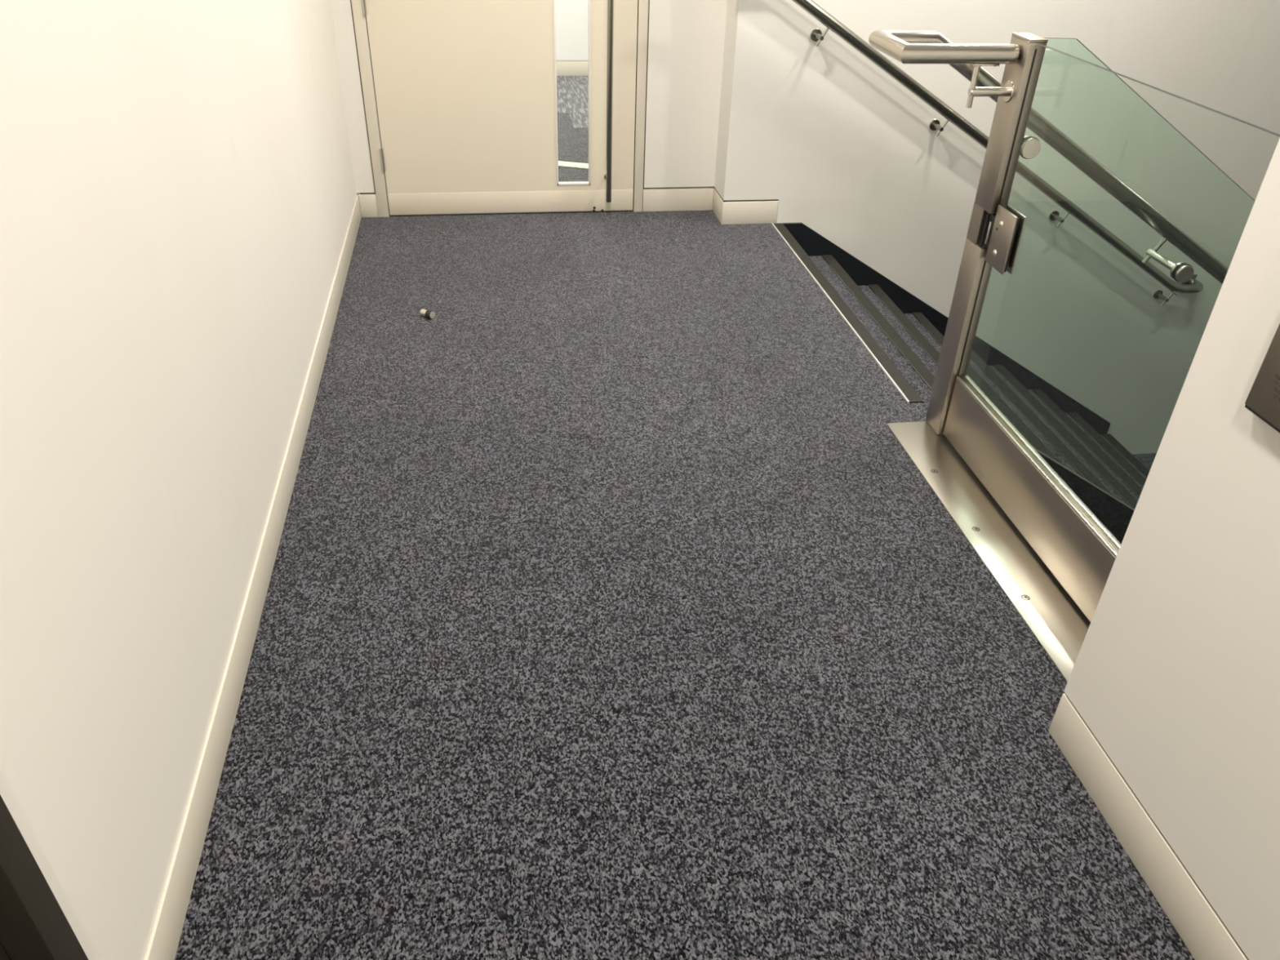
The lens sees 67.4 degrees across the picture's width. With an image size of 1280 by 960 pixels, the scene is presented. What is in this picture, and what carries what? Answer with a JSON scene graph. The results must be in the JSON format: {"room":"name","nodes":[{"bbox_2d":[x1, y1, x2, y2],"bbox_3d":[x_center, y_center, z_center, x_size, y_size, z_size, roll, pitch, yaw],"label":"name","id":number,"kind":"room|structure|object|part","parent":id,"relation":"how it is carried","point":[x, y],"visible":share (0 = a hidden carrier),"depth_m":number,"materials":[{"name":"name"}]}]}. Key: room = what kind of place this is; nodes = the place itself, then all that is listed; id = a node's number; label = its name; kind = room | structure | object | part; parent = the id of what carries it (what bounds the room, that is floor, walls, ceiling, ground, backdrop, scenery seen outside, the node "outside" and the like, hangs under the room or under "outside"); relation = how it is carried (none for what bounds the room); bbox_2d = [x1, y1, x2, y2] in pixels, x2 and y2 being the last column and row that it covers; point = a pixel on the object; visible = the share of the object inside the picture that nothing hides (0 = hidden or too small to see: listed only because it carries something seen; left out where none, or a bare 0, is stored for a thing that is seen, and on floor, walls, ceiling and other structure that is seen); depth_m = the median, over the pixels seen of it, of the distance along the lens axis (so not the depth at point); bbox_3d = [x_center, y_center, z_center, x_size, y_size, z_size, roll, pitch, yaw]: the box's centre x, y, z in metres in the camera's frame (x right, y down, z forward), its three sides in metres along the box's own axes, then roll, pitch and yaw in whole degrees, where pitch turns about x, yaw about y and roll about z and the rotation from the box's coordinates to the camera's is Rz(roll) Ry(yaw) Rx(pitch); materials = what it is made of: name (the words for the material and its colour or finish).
{"room":"stair landing","nodes":[
{"label":"stair landing","id":0,"kind":"room"},
{"bbox_2d":[0,0,357,959],"bbox_3d":[-1.116,-1.265,2.263,0.262,2.600,3.884,-3,34,-8],"label":"wall","id":1,"kind":"structure","parent":0,"point":[178,190],"depth_m":1.56,"materials":[{"name":"paint"}]},
{"bbox_2d":[144,195,361,959],"bbox_3d":[-1.027,-0.222,2.952,0.006,0.108,3.822,-4,34,-8],"label":"baseboard","id":2,"kind":"structure","parent":1,"relation":"attached to","point":[165,937],"depth_m":2.02,"materials":[{"name":"beige wood"}]},
{"bbox_2d":[330,0,727,215],"bbox_3d":[-0.476,-2.382,3.949,1.820,2.600,0.050,-3,34,-8],"label":"wall","id":3,"kind":"structure","parent":0,"point":[686,40],"depth_m":4.40,"materials":[{"name":"paint"}]},
{"bbox_2d":[358,194,378,217],"bbox_3d":[-1.278,-1.292,4.523,0.078,0.108,0.012,-3,34,-8],"label":"baseboard","id":4,"kind":"structure","parent":3,"relation":"attached to","point":[368,203],"depth_m":4.52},
{"bbox_2d":[360,186,714,194],"bbox_3d":[-0.473,-1.391,4.606,1.690,0.010,0.007,-3,34,-8],"label":"trim","id":5,"kind":"structure","parent":3,"relation":"attached to","point":[643,187],"depth_m":4.69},
{"bbox_2d":[642,187,777,224],"bbox_3d":[0.336,-1.328,4.657,0.620,0.108,0.224,-3,34,-8],"label":"baseboard","id":6,"kind":"structure","parent":3,"relation":"attached to","point":[664,199],"depth_m":4.69,"materials":[{"name":"beige wood"}]},
{"bbox_2d":[555,0,588,61],"bbox_3d":[-0.159,-4.192,6.645,4.400,2.600,0.120,-3,34,-8],"label":"wall","id":7,"kind":"structure","parent":0,"point":[571,16],"depth_m":7.10,"materials":[{"name":"white paint"}]},
{"bbox_2d":[555,61,588,75],"bbox_3d":[-0.186,-3.127,7.298,4.400,0.104,0.014,-3,34,-8],"label":"baseboard","id":8,"kind":"structure","parent":7,"relation":"attached to","point":[563,68],"depth_m":7.25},
{"bbox_2d":[174,75,1195,959],"bbox_3d":[0.596,-0.037,2.987,4.400,0.152,10.750,-3,34,-8],"label":"floor","id":9,"kind":"structure","parent":0,"point":[615,608],"depth_m":2.18,"materials":[{"name":"grey carpet"}]},
{"bbox_2d":[420,308,435,319],"bbox_3d":[-0.804,-0.629,3.632,0.051,0.033,0.033,18,37,22],"label":"door stop","id":10,"kind":"object","parent":9,"relation":"on","point":[430,314],"visible":1,"depth_m":3.62,"materials":[{"name":"metal"}]},
{"bbox_3d":[-0.814,-0.632,3.636,0.028,0.026,0.026,18,37,22],"label":"stem","id":11,"kind":"part","parent":10,"relation":"part of","materials":[{"name":"metal"}]},
{"bbox_2d":[558,160,588,168],"bbox_3d":[-0.232,-1.733,5.319,1.317,0.004,0.094,8,35,9],"label":"trim","id":12,"kind":"structure","parent":9,"relation":"on","point":[561,163],"depth_m":5.33,"materials":[{"name":"metal"}]},
{"bbox_2d":[886,421,1090,682],"bbox_3d":[0.975,0.164,2.572,0.188,0.004,1.260,-3,34,-8],"label":"plate","id":13,"kind":"object","parent":9,"relation":"on","point":[1052,615],"visible":0.71,"depth_m":2.55,"materials":[{"name":"metal"}]},
{"bbox_2d":[925,32,1048,434],"bbox_3d":[0.968,-0.644,2.742,0.048,1.146,0.100,-3,34,-8],"label":"steel post","id":14,"kind":"object","parent":13,"relation":"on","point":[1010,121],"visible":0.8,"depth_m":2.67,"materials":[{"name":"silver metal"}]},
{"bbox_2d":[942,44,1279,622],"bbox_3d":[1.061,-0.301,2.247,0.046,1.134,1.175,-3,34,-8],"label":"gate","id":15,"kind":"object","parent":14,"relation":"attached to","point":[1081,553],"visible":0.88,"depth_m":2.54,"materials":[{"name":"metal"}]},
{"bbox_3d":[0.969,-0.687,2.656,0.004,0.091,0.040,-3,34,-8],"label":"hinge arm","id":16,"kind":"part","parent":15,"relation":"part of"},
{"bbox_3d":[1.002,-0.652,2.602,0.005,0.158,0.103,-3,34,-8],"label":"plate","id":17,"kind":"part","parent":15,"relation":"part of","materials":[{"name":"metal"}]},
{"bbox_3d":[1.055,0.090,2.493,0.037,0.196,1.142,-3,34,-8],"label":"kick panel","id":18,"kind":"part","parent":15,"relation":"part of","materials":[{"name":"metal"}]},
{"bbox_3d":[1.069,-0.376,2.175,0.012,0.930,1.138,-3,34,-8],"label":"glass panel","id":19,"kind":"part","parent":15,"relation":"part of","materials":[{"name":"glass"}]},
{"bbox_2d":[714,0,1279,453],"bbox_3d":[2.759,-1.691,4.876,4.810,4.600,0.272,-3,34,-8],"label":"wall","id":20,"kind":"structure","parent":0,"point":[847,153],"depth_m":4.62,"materials":[{"name":"paint"}]},
{"bbox_2d":[714,186,777,201],"bbox_3d":[0.512,-1.386,4.647,0.266,0.010,0.208,-3,34,-8],"label":"trim","id":21,"kind":"structure","parent":20,"relation":"attached to","point":[714,187],"depth_m":4.57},
{"bbox_2d":[782,222,1110,435],"bbox_3d":[1.718,-0.689,5.197,2.123,1.480,0.014,-3,34,-8],"label":"baseboard","id":22,"kind":"structure","parent":20,"relation":"attached to","point":[813,243],"depth_m":5.00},
{"bbox_2d":[791,0,1203,306],"bbox_3d":[1.683,-1.538,4.558,2.718,1.594,0.104,-3,34,-8],"label":"handrail","id":23,"kind":"object","parent":20,"relation":"attached to","point":[1193,285],"visible":0.99,"depth_m":4.44,"materials":[{"name":"metal"}]},
{"bbox_3d":[0.782,-1.901,4.119,0.054,0.078,0.012,-3,34,-8],"label":"bracket rod","id":24,"kind":"part","parent":23,"relation":"part of","materials":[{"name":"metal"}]},
{"bbox_3d":[1.390,-1.621,4.420,0.054,0.078,0.012,-3,34,-8],"label":"bracket rod","id":25,"kind":"part","parent":23,"relation":"part of","materials":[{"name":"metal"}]},
{"bbox_3d":[2.099,-1.293,4.770,0.054,0.078,0.012,-3,34,-8],"label":"bracket rod","id":26,"kind":"part","parent":23,"relation":"part of","materials":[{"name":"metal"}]},
{"bbox_3d":[2.812,-0.965,5.121,0.054,0.078,0.012,-3,34,-8],"label":"bracket rod","id":27,"kind":"part","parent":23,"relation":"part of","materials":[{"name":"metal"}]},
{"bbox_3d":[2.922,-1.074,5.137,0.088,0.062,0.036,-3,34,-8],"label":"plate","id":28,"kind":"part","parent":23,"relation":"part of","materials":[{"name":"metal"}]},
{"bbox_2d":[1132,453,1156,471],"bbox_3d":[4.127,0.747,4.606,2.265,0.100,3.288,-3,34,-8],"label":"floor","id":29,"kind":"structure","parent":0,"point":[1147,460],"depth_m":5.76,"materials":[{"name":"grey carpet"}]},
{"bbox_2d":[772,222,1149,544],"bbox_3d":[1.839,-0.163,4.421,2.200,1.487,1.874,-3,34,-8],"label":"staircase","id":30,"kind":"structure","parent":29,"relation":"on","point":[1108,478],"depth_m":4.33,"materials":[{"name":"grey carpet"}]},
{"bbox_3d":[0.765,-0.745,3.906,0.004,0.006,1.748,-3,34,-8],"label":"edge trim","id":31,"kind":"part","parent":30,"relation":"part of","materials":[{"name":"metal"}]},
{"bbox_3d":[1.024,-0.624,4.035,0.003,0.005,1.748,-3,34,-8],"label":"edge trim","id":32,"kind":"part","parent":30,"relation":"part of","materials":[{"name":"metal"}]},
{"bbox_3d":[1.285,-0.504,4.163,0.003,0.005,1.748,-3,34,-8],"label":"edge trim","id":33,"kind":"part","parent":30,"relation":"part of","materials":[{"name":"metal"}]},
{"bbox_3d":[1.545,-0.383,4.292,0.003,0.005,1.748,-3,34,-8],"label":"edge trim","id":34,"kind":"part","parent":30,"relation":"part of","materials":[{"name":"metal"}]},
{"bbox_3d":[1.805,-0.263,4.421,0.003,0.005,1.748,-3,34,-8],"label":"edge trim","id":35,"kind":"part","parent":30,"relation":"part of","materials":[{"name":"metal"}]},
{"bbox_3d":[2.066,-0.142,4.550,0.003,0.005,1.748,-3,34,-8],"label":"edge trim","id":36,"kind":"part","parent":30,"relation":"part of","materials":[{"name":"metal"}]},
{"bbox_3d":[2.326,-0.022,4.678,0.003,0.005,1.748,-3,34,-8],"label":"edge trim","id":37,"kind":"part","parent":30,"relation":"part of","materials":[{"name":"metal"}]},
{"bbox_3d":[2.587,0.098,4.807,0.003,0.005,1.748,-3,34,-8],"label":"edge trim","id":38,"kind":"part","parent":30,"relation":"part of","materials":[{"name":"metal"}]},
{"bbox_3d":[2.847,0.219,4.936,0.003,0.005,1.748,-3,34,-8],"label":"edge trim","id":39,"kind":"part","parent":30,"relation":"part of","materials":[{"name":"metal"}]},
{"bbox_2d":[1044,37,1254,200],"bbox_3d":[2.008,-0.129,3.321,2.104,2.570,0.011,-3,34,-8],"label":"glass","id":40,"kind":"object","parent":30,"relation":"attached to","point":[1044,37],"visible":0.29,"depth_m":2.62,"materials":[{"name":"glass"}]},
{"bbox_2d":[868,30,1228,284],"bbox_3d":[1.970,-0.584,3.079,2.752,1.530,0.240,-3,34,-8],"label":"handrail","id":41,"kind":"object","parent":40,"relation":"attached to","point":[905,46],"visible":0.81,"depth_m":2.64,"materials":[{"name":"metal"}]},
{"bbox_3d":[0.861,-1.018,2.470,0.021,0.114,0.014,-3,34,-8],"label":"bracket rod","id":42,"kind":"part","parent":41,"relation":"part of","materials":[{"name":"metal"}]},
{"bbox_3d":[0.879,-1.059,2.445,0.068,0.005,0.026,-3,34,-8],"label":"saddle plate","id":43,"kind":"part","parent":41,"relation":"part of","materials":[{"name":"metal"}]},
{"bbox_2d":[1019,136,1039,159],"bbox_3d":[1.061,-0.904,2.614,0.059,0.059,0.004,-3,34,-8],"label":"washer","id":44,"kind":"object","parent":41,"relation":"in","point":[1030,144],"depth_m":2.60,"materials":[{"name":"silver metal"}]},
{"bbox_3d":[1.628,-0.727,3.038,0.061,0.087,0.014,-3,34,-8],"label":"bracket rod","id":45,"kind":"part","parent":41,"relation":"part of","materials":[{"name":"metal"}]},
{"bbox_3d":[1.653,-0.761,3.019,0.056,0.037,0.024,-3,34,-8],"label":"saddle plate","id":46,"kind":"part","parent":41,"relation":"part of","materials":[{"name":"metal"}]},
{"bbox_2d":[1173,263,1191,282],"bbox_3d":[1.646,-0.626,2.909,0.059,0.059,0.004,-3,34,-8],"label":"washer","id":47,"kind":"object","parent":41,"relation":"in","point":[1182,272],"depth_m":2.90,"materials":[{"name":"silver metal"}]},
{"bbox_2d":[1063,137,1279,959],"bbox_3d":[3.555,1.320,0.458,4.800,4.600,4.237,-3,34,-8],"label":"wall","id":48,"kind":"structure","parent":0,"point":[1175,674],"depth_m":1.53,"materials":[{"name":"paint"}]},
{"bbox_2d":[1048,693,1248,959],"bbox_3d":[1.177,1.663,0.266,0.006,0.112,4.237,-3,34,-8],"label":"baseboard","id":49,"kind":"structure","parent":48,"relation":"attached to","point":[1198,926],"depth_m":1.74,"materials":[{"name":"beige paint"}]},
{"bbox_2d":[1244,323,1279,432],"bbox_3d":[0.917,-0.204,1.232,0.024,0.369,0.204,-3,34,-8],"label":"panel","id":50,"kind":"object","parent":48,"relation":"attached to","point":[1263,400],"visible":1,"depth_m":1.37,"materials":[{"name":"grey metal"}]},
{"bbox_3d":[-0.543,0.868,-0.866,0.287,2.600,3.776,-3,34,-8],"label":"wall","id":51,"kind":"structure","parent":0,"visible":0},
{"bbox_2d":[0,795,88,959],"bbox_3d":[-0.723,0.315,0.346,0.228,2.150,1.124,-3,34,-8],"label":"door","id":52,"kind":"structure","parent":51,"relation":"in","point":[33,925],"depth_m":1.12,"materials":[{"name":"black"}]},
{"bbox_3d":[-0.551,-3.270,3.331,1.275,0.440,0.050,-3,34,-8],"label":"wall","id":53,"kind":"structure","parent":0,"visible":0},
{"bbox_2d":[350,0,648,217],"bbox_3d":[-0.584,-2.176,4.032,1.272,2.160,0.133,-3,34,-8],"label":"door","id":54,"kind":"structure","parent":53,"relation":"in","point":[460,96],"depth_m":4.35,"materials":[{"name":"beige laminate"}]},
{"bbox_3d":[-0.610,-1.334,4.609,1.164,0.100,0.002,-3,34,-8],"label":"kick plate","id":55,"kind":"part","parent":54,"relation":"part of","materials":[{"name":"beige laminate"}]},
{"bbox_3d":[-0.125,-2.116,4.090,0.026,1.878,0.026,-3,34,-8],"label":"pull handle","id":56,"kind":"part","parent":54,"relation":"part of","materials":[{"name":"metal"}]}
]}

